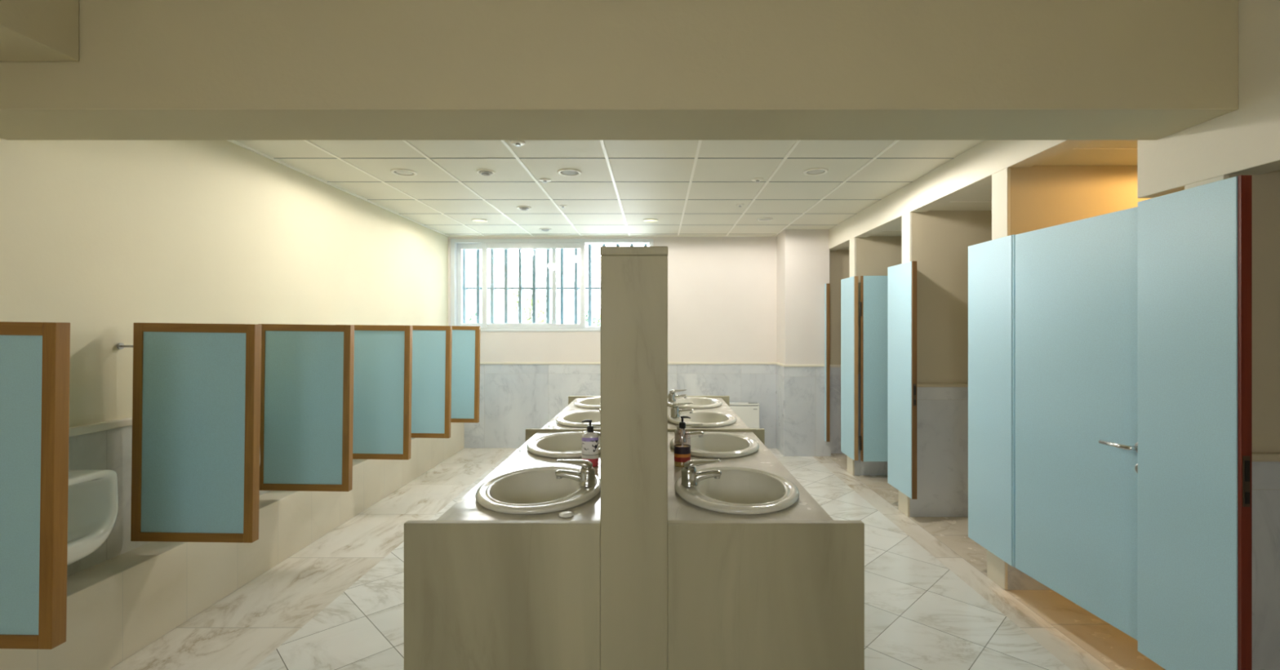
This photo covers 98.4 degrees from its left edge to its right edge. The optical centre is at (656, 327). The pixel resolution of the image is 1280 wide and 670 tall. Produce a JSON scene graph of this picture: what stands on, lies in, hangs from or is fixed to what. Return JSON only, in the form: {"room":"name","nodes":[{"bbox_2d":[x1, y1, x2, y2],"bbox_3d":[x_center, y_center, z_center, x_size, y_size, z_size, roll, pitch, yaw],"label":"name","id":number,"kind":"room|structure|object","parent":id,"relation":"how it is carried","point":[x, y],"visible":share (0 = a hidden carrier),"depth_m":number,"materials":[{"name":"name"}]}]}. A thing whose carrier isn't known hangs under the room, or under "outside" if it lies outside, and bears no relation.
{"room":"public restroom","nodes":[
{"label":"public restroom","id":0,"kind":"room"},
{"bbox_2d":[0,0,79,61],"bbox_3d":[-2.300,-1.159,0.151,0.620,0.483,3.503,0,0,0],"label":"ceiling","id":1,"kind":"structure","parent":0,"point":[31,30],"depth_m":1.81,"materials":[{"name":"paint"}]},
{"bbox_2d":[0,137,448,427],"bbox_3d":[-2.710,0.025,2.700,0.200,2.950,9.000,0,0,0],"label":"wall","id":2,"kind":"structure","parent":0,"point":[100,237],"depth_m":3.00,"materials":[{"name":"beige paint"}]},
{"bbox_2d":[0,321,70,649],"bbox_3d":[-2.275,0.505,1.798,0.670,1.053,0.046,1,0,0],"label":"partition","id":3,"kind":"structure","parent":2,"relation":"attached to","point":[35,357],"depth_m":1.78,"materials":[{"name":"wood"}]},
{"bbox_2d":[66,469,118,565],"bbox_3d":[-2.447,0.828,2.200,0.286,0.465,0.353,0,0,0],"label":"urinal","id":4,"kind":"object","parent":2,"relation":"attached to","point":[93,495],"visible":0.33,"depth_m":2.33,"materials":[{"name":"white ceramic"}]},
{"bbox_2d":[68,417,132,437],"bbox_3d":[-2.592,0.461,2.633,0.036,0.038,8.466,0,0,0],"label":"trim","id":5,"kind":"structure","parent":2,"relation":"attached to","point":[102,426],"depth_m":2.55,"materials":[{"name":"paint"}]},
{"bbox_2d":[66,425,271,577],"bbox_3d":[-2.600,0.790,2.640,0.020,0.620,8.480,0,0,0],"label":"trim","id":6,"kind":"structure","parent":2,"relation":"attached to","point":[110,449],"depth_m":2.62,"materials":[{"name":"stone"}]},
{"bbox_2d":[116,322,261,542],"bbox_3d":[-2.275,0.505,2.678,0.670,1.053,0.046,1,0,0],"label":"partition","id":7,"kind":"object","parent":2,"relation":"attached to","point":[196,388],"depth_m":2.66,"materials":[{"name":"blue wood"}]},
{"bbox_2d":[0,422,464,669],"bbox_3d":[-2.505,1.298,2.640,0.210,0.405,8.480,0,0,0],"label":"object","id":8,"kind":"structure","parent":2,"relation":"attached to","point":[118,606],"depth_m":2.82,"materials":[{"name":"tile"}]},
{"bbox_2d":[259,324,354,491],"bbox_3d":[-2.275,0.505,3.508,0.670,1.053,0.046,1,0,0],"label":"partition","id":9,"kind":"object","parent":2,"relation":"attached to","point":[307,378],"depth_m":3.49,"materials":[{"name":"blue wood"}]},
{"bbox_2d":[352,324,412,460],"bbox_3d":[-2.275,0.505,4.348,0.670,1.053,0.046,1,0,0],"label":"partition","id":10,"kind":"object","parent":2,"relation":"attached to","point":[383,369],"depth_m":4.33,"materials":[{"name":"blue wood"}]},
{"bbox_2d":[387,324,452,438],"bbox_3d":[-2.275,0.505,5.193,0.670,1.053,0.046,1,0,0],"label":"partition","id":11,"kind":"object","parent":2,"relation":"attached to","point":[432,345],"depth_m":5.18,"materials":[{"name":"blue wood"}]},
{"bbox_2d":[450,325,480,422],"bbox_3d":[-2.275,0.505,6.033,0.670,1.053,0.046,1,0,0],"label":"partition","id":12,"kind":"object","parent":2,"relation":"attached to","point":[465,351],"depth_m":6.02,"materials":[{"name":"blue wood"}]},
{"bbox_2d":[109,448,514,669],"bbox_3d":[-2.098,1.540,2.650,0.644,0.080,8.500,0,0,0],"label":"floor","id":13,"kind":"structure","parent":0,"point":[242,629],"depth_m":3.21,"materials":[{"name":"stone"}]},
{"bbox_2d":[227,140,984,236],"bbox_3d":[0.495,-1.169,4.710,6.210,0.062,4.980,0,0,0],"label":"ceiling","id":14,"kind":"structure","parent":0,"point":[325,169],"depth_m":4.32,"materials":[{"name":"tile"}]},
{"bbox_2d":[391,168,417,176],"bbox_3d":[-1.863,-1.146,4.070,0.177,0.012,0.177,0,0,0],"label":"recessed light","id":15,"kind":"object","parent":14,"relation":"in","point":[399,171],"visible":1,"depth_m":4.07,"materials":[{"name":"white"}]},
{"bbox_2d":[471,218,487,222],"bbox_3d":[-1.894,-1.146,5.900,0.165,0.012,0.165,0,0,0],"label":"recessed light","id":16,"kind":"object","parent":14,"relation":"in","point":[478,220],"visible":1,"depth_m":5.90,"materials":[{"name":"white"}]},
{"bbox_2d":[476,168,494,175],"bbox_3d":[-1.258,-1.140,4.060,0.130,0.024,0.130,0,0,0],"label":"recessed light","id":17,"kind":"object","parent":14,"relation":"in","point":[482,171],"visible":1,"depth_m":4.03,"materials":[{"name":"white"}]},
{"bbox_2d":[510,140,525,146],"bbox_3d":[-0.860,-1.140,3.420,0.090,0.024,0.090,0,0,0],"label":"sprinkler","id":18,"kind":"object","parent":14,"relation":"attached to","point":[517,143],"visible":0.95,"depth_m":3.41,"materials":[{"name":"white"}]},
{"bbox_2d":[516,205,531,210],"bbox_3d":[-1.268,-1.140,5.270,0.135,0.024,0.135,0,0,0],"label":"recessed light","id":19,"kind":"object","parent":14,"relation":"in","point":[521,207],"visible":1,"depth_m":5.24,"materials":[{"name":"white"}]},
{"bbox_2d":[538,177,551,182],"bbox_3d":[-0.868,-1.140,4.285,0.093,0.024,0.093,0,0,0],"label":"sprinkler","id":20,"kind":"object","parent":14,"relation":"attached to","point":[543,180],"visible":1,"depth_m":4.27,"materials":[{"name":"white"}]},
{"bbox_2d":[539,227,551,231],"bbox_3d":[-1.296,-1.140,6.420,0.140,0.024,0.140,0,0,0],"label":"recessed light","id":21,"kind":"object","parent":14,"relation":"in","point":[545,229],"visible":1,"depth_m":6.38,"materials":[{"name":"white"}]},
{"bbox_2d":[557,168,581,176],"bbox_3d":[-0.643,-1.146,4.070,0.175,0.012,0.175,0,0,0],"label":"ceiling speaker","id":22,"kind":"object","parent":14,"relation":"attached to","point":[567,171],"visible":1,"depth_m":4.07,"materials":[{"name":"white"}]},
{"bbox_2d":[643,218,658,222],"bbox_3d":[-0.065,-1.146,5.890,0.165,0.012,0.165,0,0,0],"label":"recessed light","id":23,"kind":"object","parent":14,"relation":"in","point":[650,220],"visible":1,"depth_m":5.88,"materials":[{"name":"white"}]},
{"bbox_2d":[751,177,764,182],"bbox_3d":[0.781,-1.140,4.275,0.093,0.024,0.093,0,0,0],"label":"sprinkler","id":24,"kind":"object","parent":14,"relation":"attached to","point":[757,180],"visible":1,"depth_m":4.26,"materials":[{"name":"white metal"}]},
{"bbox_2d":[757,217,773,221],"bbox_3d":[1.144,-1.146,5.830,0.165,0.012,0.165,0,0,0],"label":"recessed light","id":25,"kind":"object","parent":14,"relation":"in","point":[765,219],"visible":1,"depth_m":5.81,"materials":[{"name":"white"}]},
{"bbox_2d":[803,167,828,175],"bbox_3d":[1.166,-1.146,4.050,0.175,0.012,0.175,0,0,0],"label":"recessed light","id":26,"kind":"object","parent":14,"relation":"in","point":[819,171],"visible":1,"depth_m":4.05,"materials":[{"name":"white"}]},
{"bbox_2d":[448,236,777,362],"bbox_3d":[0.495,0.025,7.025,6.210,2.950,0.250,0,0,0],"label":"wall","id":27,"kind":"structure","parent":0,"point":[722,291],"depth_m":6.90,"materials":[{"name":"paint"}]},
{"bbox_2d":[450,239,653,331],"bbox_3d":[-1.315,-0.535,6.974,2.540,1.160,0.172,0,0,0],"label":"window","id":28,"kind":"structure","parent":27,"relation":"in","point":[457,246],"depth_m":6.94,"materials":[{"name":"white"}]},
{"bbox_2d":[462,249,481,323],"label":"bars","id":29,"kind":"object","parent":28,"relation":"in","point":[465,287],"depth_m":7.18,"materials":[{"name":"metal"}]},
{"bbox_2d":[487,249,551,323],"label":"bars","id":30,"kind":"object","parent":28,"relation":"in","point":[492,287],"depth_m":7.18,"materials":[{"name":"metal"}]},
{"bbox_2d":[556,248,580,324],"label":"bars","id":31,"kind":"object","parent":28,"relation":"in","point":[562,287],"depth_m":7.18,"materials":[{"name":"metal"}]},
{"bbox_2d":[585,244,600,326],"label":"bars","id":32,"kind":"object","parent":28,"relation":"in","point":[590,287],"depth_m":7.18,"materials":[{"name":"metal"}]},
{"bbox_2d":[464,364,776,448],"bbox_3d":[-0.300,0.978,6.890,4.620,1.045,0.020,0,0,0],"label":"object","id":33,"kind":"structure","parent":27,"relation":"attached to","point":[514,398],"depth_m":6.88,"materials":[{"name":"stone"}]},
{"bbox_2d":[729,402,759,428],"bbox_3d":[0.850,1.208,6.787,0.800,0.585,0.146,0,0,0],"label":"wall heater","id":34,"kind":"object","parent":33,"relation":"attached to","point":[748,412],"visible":0.23,"depth_m":6.71,"materials":[{"name":"white metal"}]},
{"bbox_2d":[729,405,758,406],"bbox_3d":[0.850,0.950,6.790,0.770,0.011,0.120,0,0,0],"label":"grille","id":35,"kind":"object","parent":34,"relation":"attached to","point":[730,406],"depth_m":6.73,"materials":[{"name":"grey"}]},
{"bbox_2d":[480,362,775,364],"bbox_3d":[-0.555,0.442,6.883,4.110,0.027,0.034,0,0,0],"label":"trim","id":36,"kind":"structure","parent":27,"relation":"attached to","point":[480,362],"depth_m":6.87,"materials":[{"name":"paint"}]},
{"bbox_2d":[0,0,1238,140],"bbox_3d":[-0.300,-1.102,2.062,4.620,0.696,0.315,0,0,0],"label":"ceiling beam","id":37,"kind":"structure","parent":0,"point":[145,69],"depth_m":1.91,"materials":[{"name":"paint"}]},
{"bbox_2d":[252,448,1071,669],"bbox_3d":[0.020,1.540,2.650,3.592,0.080,8.500,0,0,0],"label":"floor","id":38,"kind":"structure","parent":0,"point":[919,615],"depth_m":2.85,"materials":[{"name":"tile"}]},
{"bbox_2d":[600,246,667,669],"bbox_3d":[-0.069,0.626,3.248,0.206,1.748,3.149,0,0,0],"label":"wall","id":39,"kind":"structure","parent":38,"relation":"on","point":[634,279],"depth_m":1.68,"materials":[{"name":"stone"}]},
{"bbox_2d":[404,395,864,669],"bbox_3d":[-0.069,1.047,3.248,1.400,0.906,3.145,0,0,0],"label":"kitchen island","id":40,"kind":"object","parent":38,"relation":"on","point":[485,588],"visible":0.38,"depth_m":1.68,"materials":[{"name":"stone"}]},
{"bbox_2d":[435,431,600,520],"bbox_3d":[-0.435,0.623,2.466,0.524,0.030,1.522,0,0,0],"label":"island countertop","id":41,"kind":"structure","parent":40,"relation":"on","point":[467,508],"depth_m":1.89,"materials":[{"name":"stone"}]},
{"bbox_2d":[475,466,600,515],"bbox_3d":[-0.432,0.670,2.060,0.464,0.173,0.567,0,0,0],"label":"washbasin","id":42,"kind":"object","parent":41,"relation":"in","point":[531,491],"visible":0.66,"depth_m":2.16,"materials":[{"name":"white ceramic"}]},
{"bbox_2d":[526,431,600,458],"bbox_3d":[-0.432,0.670,2.835,0.464,0.173,0.567,0,0,0],"label":"washbasin","id":43,"kind":"object","parent":41,"relation":"in","point":[568,445],"visible":0.41,"depth_m":2.96,"materials":[{"name":"white ceramic"}]},
{"bbox_2d":[559,511,573,518],"bbox_3d":[-0.293,0.603,1.785,0.047,0.010,0.047,0,0,0],"label":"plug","id":44,"kind":"object","parent":41,"relation":"on","point":[565,514],"visible":1,"depth_m":1.77,"materials":[{"name":"metal"}]},
{"bbox_2d":[555,459,595,487],"bbox_3d":[-0.304,0.541,2.060,0.151,0.097,0.057,0,0,0],"label":"faucet","id":45,"kind":"object","parent":41,"relation":"on","point":[585,477],"visible":1,"depth_m":2.04,"materials":[{"name":"silver metal"}]},
{"bbox_2d":[582,419,598,466],"bbox_3d":[-0.293,0.506,2.430,0.074,0.203,0.051,0,0,0],"label":"soap bottle","id":46,"kind":"object","parent":41,"relation":"on","point":[590,438],"visible":0.84,"depth_m":2.41,"materials":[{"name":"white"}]},
{"bbox_2d":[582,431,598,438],"bbox_3d":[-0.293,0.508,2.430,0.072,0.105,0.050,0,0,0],"label":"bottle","id":47,"kind":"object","parent":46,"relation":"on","point":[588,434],"depth_m":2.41,"materials":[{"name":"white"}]},
{"bbox_2d":[582,423,600,442],"bbox_3d":[-0.304,0.541,2.835,0.151,0.097,0.057,0,0,0],"label":"faucet","id":48,"kind":"object","parent":41,"relation":"on","point":[597,425],"visible":0.23,"depth_m":2.82,"materials":[{"name":"silver metal"}]},
{"bbox_2d":[542,398,599,428],"bbox_3d":[-0.435,0.623,4.024,0.524,0.030,1.533,0,0,0],"label":"island countertop","id":49,"kind":"structure","parent":40,"relation":"on","point":[571,407],"depth_m":3.92,"materials":[{"name":"stone"}]},
{"bbox_2d":[555,410,600,427],"bbox_3d":[-0.432,0.670,3.628,0.464,0.173,0.567,0,0,0],"label":"washbasin","id":50,"kind":"object","parent":49,"relation":"in","point":[575,419],"visible":0.4,"depth_m":3.78,"materials":[{"name":"white ceramic"}]},
{"bbox_2d":[573,396,600,408],"bbox_3d":[-0.432,0.670,4.400,0.464,0.173,0.567,0,0,0],"label":"washbasin","id":51,"kind":"object","parent":49,"relation":"in","point":[589,402],"visible":0.32,"depth_m":4.50,"materials":[{"name":"white ceramic"}]},
{"bbox_2d":[667,398,749,428],"bbox_3d":[0.297,0.623,4.024,0.524,0.030,1.533,0,0,0],"label":"island countertop","id":52,"kind":"structure","parent":40,"relation":"on","point":[724,408],"depth_m":3.85,"materials":[{"name":"stone"}]},
{"bbox_2d":[668,389,687,402],"bbox_3d":[0.166,0.541,4.400,0.151,0.097,0.057,0,0,0],"label":"faucet","id":53,"kind":"object","parent":52,"relation":"on","point":[672,397],"visible":1,"depth_m":4.38,"materials":[{"name":"silver metal"}]},
{"bbox_2d":[670,402,693,417],"bbox_3d":[0.166,0.541,3.628,0.151,0.097,0.057,0,0,0],"label":"faucet","id":54,"kind":"object","parent":52,"relation":"on","point":[676,412],"visible":1,"depth_m":3.61,"materials":[{"name":"silver metal"}]},
{"bbox_2d":[667,396,722,408],"bbox_3d":[0.294,0.670,4.400,0.464,0.173,0.567,0,0,0],"label":"washbasin","id":55,"kind":"object","parent":52,"relation":"in","point":[698,402],"visible":0.43,"depth_m":4.52,"materials":[{"name":"white ceramic"}]},
{"bbox_2d":[667,410,736,427],"bbox_3d":[0.294,0.670,3.628,0.464,0.173,0.567,0,0,0],"label":"washbasin","id":56,"kind":"object","parent":52,"relation":"in","point":[708,419],"visible":0.63,"depth_m":3.76,"materials":[{"name":"white ceramic"}]},
{"bbox_2d":[667,431,833,520],"bbox_3d":[0.297,0.623,2.466,0.524,0.030,1.522,0,0,0],"label":"island countertop","id":57,"kind":"structure","parent":40,"relation":"on","point":[806,508],"depth_m":1.95,"materials":[{"name":"stone"}]},
{"bbox_2d":[674,416,690,466],"bbox_3d":[0.113,0.498,2.435,0.074,0.219,0.061,0,0,0],"label":"soap bottle","id":58,"kind":"object","parent":57,"relation":"on","point":[682,451],"visible":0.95,"depth_m":2.41,"materials":[{"name":"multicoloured plastic"}]},
{"bbox_2d":[674,423,703,443],"bbox_3d":[0.166,0.541,2.835,0.151,0.097,0.057,0,0,0],"label":"faucet","id":59,"kind":"object","parent":57,"relation":"on","point":[677,433],"visible":0.88,"depth_m":2.82,"materials":[{"name":"silver metal"}]},
{"bbox_2d":[680,459,721,487],"bbox_3d":[0.166,0.541,2.060,0.151,0.097,0.057,0,0,0],"label":"faucet","id":60,"kind":"object","parent":57,"relation":"on","point":[690,477],"visible":1,"depth_m":2.04,"materials":[{"name":"silver metal"}]},
{"bbox_2d":[670,431,759,458],"bbox_3d":[0.294,0.670,2.835,0.464,0.173,0.567,0,0,0],"label":"washbasin","id":61,"kind":"object","parent":57,"relation":"in","point":[714,445],"visible":0.5,"depth_m":2.97,"materials":[{"name":"white ceramic"}]},
{"bbox_2d":[675,466,799,515],"bbox_3d":[0.294,0.670,2.060,0.464,0.173,0.567,0,0,0],"label":"washbasin","id":62,"kind":"object","parent":57,"relation":"in","point":[740,491],"visible":0.69,"depth_m":2.17,"materials":[{"name":"white ceramic"}]},
{"bbox_2d":[813,456,1110,669],"bbox_3d":[1.903,1.540,2.650,0.174,0.080,8.500,0,0,0],"label":"trim","id":63,"kind":"structure","parent":38,"relation":"on","point":[1071,655],"depth_m":3.21,"materials":[{"name":"stone"}]},
{"bbox_2d":[777,229,829,364],"bbox_3d":[1.760,-0.360,6.675,0.520,1.580,0.450,0,0,0],"label":"wall column","id":64,"kind":"structure","parent":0,"point":[802,255],"depth_m":6.45,"materials":[{"name":"paint"}]},
{"bbox_2d":[829,249,849,364],"bbox_3d":[2.760,0.175,6.675,1.480,2.650,0.150,0,0,0],"label":"wall","id":65,"kind":"structure","parent":0,"point":[839,260],"depth_m":6.60,"materials":[{"name":"paint"}]},
{"bbox_2d":[776,364,831,456],"bbox_3d":[1.758,0.978,6.657,0.545,1.045,0.445,0,0,0],"label":"trim","id":66,"kind":"structure","parent":65,"relation":"attached to","point":[800,391],"depth_m":6.43,"materials":[{"name":"stone"}]},
{"bbox_2d":[775,362,831,367],"bbox_3d":[1.755,0.442,6.644,0.560,0.027,0.444,0,0,0],"label":"trim","id":67,"kind":"structure","parent":65,"relation":"attached to","point":[776,363],"depth_m":6.42,"materials":[{"name":"paint"}]},
{"bbox_2d":[831,367,843,453],"bbox_3d":[2.765,0.985,6.590,1.470,1.030,0.020,0,0,0],"label":"trim","id":68,"kind":"structure","parent":65,"relation":"attached to","point":[835,371],"depth_m":6.58,"materials":[{"name":"stone"}]},
{"bbox_2d":[831,364,840,367],"bbox_3d":[2.765,0.456,6.582,1.470,0.028,0.035,0,0,0],"label":"end cap","id":69,"kind":"object","parent":68,"relation":"on","point":[833,366],"depth_m":6.57,"materials":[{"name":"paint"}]},
{"bbox_2d":[846,455,854,475],"bbox_3d":[1.997,0.975,5.690,0.018,1.050,0.172,0,0,0],"label":"pier","id":70,"kind":"object","parent":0,"point":[850,462],"visible":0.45,"depth_m":5.67,"materials":[{"name":"tile"}]},
{"bbox_2d":[840,275,857,460],"bbox_3d":[1.975,0.402,5.663,0.040,1.827,0.394,0,0,0],"label":"pilaster","id":71,"kind":"object","parent":70,"relation":"attached to","point":[849,286],"visible":1,"depth_m":5.60,"materials":[{"name":"blue laminate"}]},
{"bbox_2d":[859,275,887,462],"bbox_3d":[2.394,0.402,5.440,0.795,1.827,0.040,0,0,0],"label":"door","id":72,"kind":"structure","parent":71,"relation":"attached to","point":[873,289],"depth_m":5.42,"materials":[{"name":"blue laminate"}]},
{"bbox_2d":[849,237,856,277],"bbox_3d":[2.020,-0.235,5.690,0.020,1.370,0.148,0,0,0],"label":"wall pier","id":73,"kind":"object","parent":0,"point":[853,241],"visible":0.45,"depth_m":5.64,"materials":[{"name":"paint"}]},
{"bbox_2d":[853,235,902,475],"bbox_3d":[2.753,0.175,5.690,1.494,2.650,0.172,0,0,0],"label":"wall","id":74,"kind":"structure","parent":0,"point":[874,254],"depth_m":5.62,"materials":[{"name":"paint"}]},
{"bbox_2d":[897,490,909,516],"bbox_3d":[1.997,0.975,4.460,0.018,1.050,0.172,0,0,0],"label":"pier","id":75,"kind":"object","parent":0,"point":[903,500],"visible":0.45,"depth_m":4.44,"materials":[{"name":"tile"}]},
{"bbox_2d":[887,261,916,499],"bbox_3d":[1.975,0.402,4.452,0.040,1.827,0.449,0,0,0],"label":"door","id":76,"kind":"structure","parent":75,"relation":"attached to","point":[902,277],"depth_m":4.39,"materials":[{"name":"blue laminate"}]},
{"bbox_2d":[902,212,911,263],"bbox_3d":[2.020,-0.235,4.460,0.020,1.370,0.148,0,0,0],"label":"wall pier","id":77,"kind":"object","parent":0,"point":[907,218],"visible":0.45,"depth_m":4.43,"materials":[{"name":"paint"}]},
{"bbox_2d":[909,210,991,517],"bbox_3d":[2.753,0.175,4.460,1.494,2.650,0.172,0,0,0],"label":"wall","id":78,"kind":"structure","parent":0,"point":[941,240],"depth_m":4.39,"materials":[{"name":"paint"}]},
{"bbox_2d":[916,383,968,386],"bbox_3d":[2.765,0.456,4.460,1.470,0.028,0.200,0,0,0],"label":"cap","id":79,"kind":"object","parent":78,"relation":"on","point":[917,384],"depth_m":4.36,"materials":[{"name":"paint"}]},
{"bbox_2d":[839,140,1137,249],"bbox_3d":[2.820,-0.949,2.500,1.360,0.042,8.200,0,0,0],"label":"ceiling","id":80,"kind":"structure","parent":0,"point":[1072,157],"depth_m":3.10,"materials":[{"name":"paint"}]},
{"bbox_2d":[827,453,1165,669],"bbox_3d":[2.795,1.540,2.650,1.610,0.080,8.500,0,0,0],"label":"floor","id":81,"kind":"structure","parent":0,"point":[1113,648],"depth_m":2.96,"materials":[{"name":"stone"}]},
{"bbox_2d":[986,550,1007,590],"bbox_3d":[1.997,0.975,3.240,0.018,1.050,0.172,0,0,0],"label":"pier","id":82,"kind":"object","parent":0,"point":[997,568],"visible":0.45,"depth_m":3.22,"materials":[{"name":"paint"}]},
{"bbox_2d":[968,234,1016,567],"bbox_3d":[1.975,0.402,3.249,0.040,1.827,0.438,0,0,0],"label":"pilaster","id":83,"kind":"object","parent":82,"relation":"attached to","point":[991,264],"visible":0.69,"depth_m":3.21,"materials":[{"name":"blue laminate"}]},
{"bbox_2d":[1015,206,1137,640],"bbox_3d":[1.976,0.402,2.631,0.108,1.819,0.788,0,0,-5],"label":"door","id":84,"kind":"structure","parent":83,"relation":"attached to","point":[1077,282],"depth_m":2.61,"materials":[{"name":"blue laminate"}]},
{"bbox_2d":[991,167,1010,239],"bbox_3d":[2.020,-0.235,3.240,0.020,1.370,0.148,0,0,0],"label":"wall pier","id":85,"kind":"object","parent":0,"point":[1001,180],"visible":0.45,"depth_m":3.22,"materials":[{"name":"paint"}]},
{"bbox_2d":[828,0,1279,250],"bbox_3d":[2.075,-0.996,2.500,0.130,0.908,8.200,0,0,0],"label":"wall","id":86,"kind":"structure","parent":0,"point":[1246,140],"depth_m":2.10,"materials":[{"name":"paint"}]},
{"bbox_2d":[824,283,830,441],"bbox_3d":[1.975,0.402,6.393,0.040,1.827,0.065,0,0,0],"label":"door","id":87,"kind":"structure","parent":86,"relation":"attached to","point":[827,286],"depth_m":6.36,"materials":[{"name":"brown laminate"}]},
{"bbox_2d":[1007,165,1150,590],"bbox_3d":[2.753,0.175,3.240,1.494,2.650,0.172,0,0,0],"label":"wall","id":88,"kind":"structure","parent":0,"point":[1042,197],"depth_m":3.17,"materials":[{"name":"paint"}]},
{"bbox_2d":[1184,175,1229,189],"bbox_3d":[2.020,-0.046,2.030,0.020,0.992,0.148,0,0,0],"label":"wall pier","id":89,"kind":"object","parent":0,"point":[1222,177],"visible":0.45,"depth_m":2.02,"materials":[{"name":"paint"}]},
{"bbox_2d":[1229,169,1279,669],"bbox_3d":[2.753,0.175,2.030,1.494,2.650,0.172,0,0,0],"label":"wall","id":90,"kind":"structure","parent":0,"point":[1265,187],"depth_m":1.96,"materials":[{"name":"paint"}]},
{"bbox_2d":[1252,452,1279,462],"bbox_3d":[2.765,0.456,2.030,1.470,0.028,0.200,0,0,0],"label":"cap","id":91,"kind":"object","parent":90,"relation":"on","point":[1256,456],"depth_m":1.93,"materials":[{"name":"paint"}]},
{"bbox_3d":[1.997,0.975,2.030,0.018,1.050,0.172,0,0,0],"label":"pier","id":92,"kind":"object","parent":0,"visible":0},
{"bbox_2d":[1137,175,1252,669],"bbox_3d":[1.975,0.402,2.046,0.040,1.827,0.398,0,0,0],"label":"pilaster","id":93,"kind":"object","parent":92,"relation":"attached to","point":[1195,244],"visible":1,"depth_m":2.00,"materials":[{"name":"blue laminate"}]},
{"label":"outside","id":94,"kind":"structure","parent":0,"visible":0},
{"bbox_2d":[468,274,600,326],"bbox_3d":[-2.000,-0.418,11.050,14.000,2.036,7.500,0,0,0],"label":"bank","id":95,"kind":"object","parent":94,"point":[500,293],"visible":0.09,"depth_m":12.70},
{"bbox_2d":[468,312,490,323],"bbox_3d":[-2.999,0.105,9.187,0.825,0.738,0.800,0,0,-22],"label":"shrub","id":96,"kind":"object","parent":95,"relation":"on","point":[471,317],"visible":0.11,"depth_m":9.12,"materials":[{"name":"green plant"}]},
{"bbox_2d":[498,279,551,320],"bbox_3d":[-2.596,-0.528,11.220,1.194,0.906,1.137,0,0,-42],"label":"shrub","id":97,"kind":"object","parent":95,"relation":"on","point":[539,291],"visible":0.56,"depth_m":11.11,"materials":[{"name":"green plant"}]},
{"bbox_2d":[526,309,558,323],"bbox_3d":[-1.968,0.016,9.627,0.718,0.676,0.689,0,0,0],"label":"bush","id":98,"kind":"object","parent":95,"relation":"on","point":[541,320],"visible":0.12,"depth_m":9.54,"materials":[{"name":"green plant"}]},
{"bbox_2d":[578,303,600,326],"bbox_3d":[-1.192,-0.131,10.300,0.706,0.650,0.682,0,0,37],"label":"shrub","id":99,"kind":"object","parent":95,"relation":"on","point":[596,315],"visible":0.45,"depth_m":10.22,"materials":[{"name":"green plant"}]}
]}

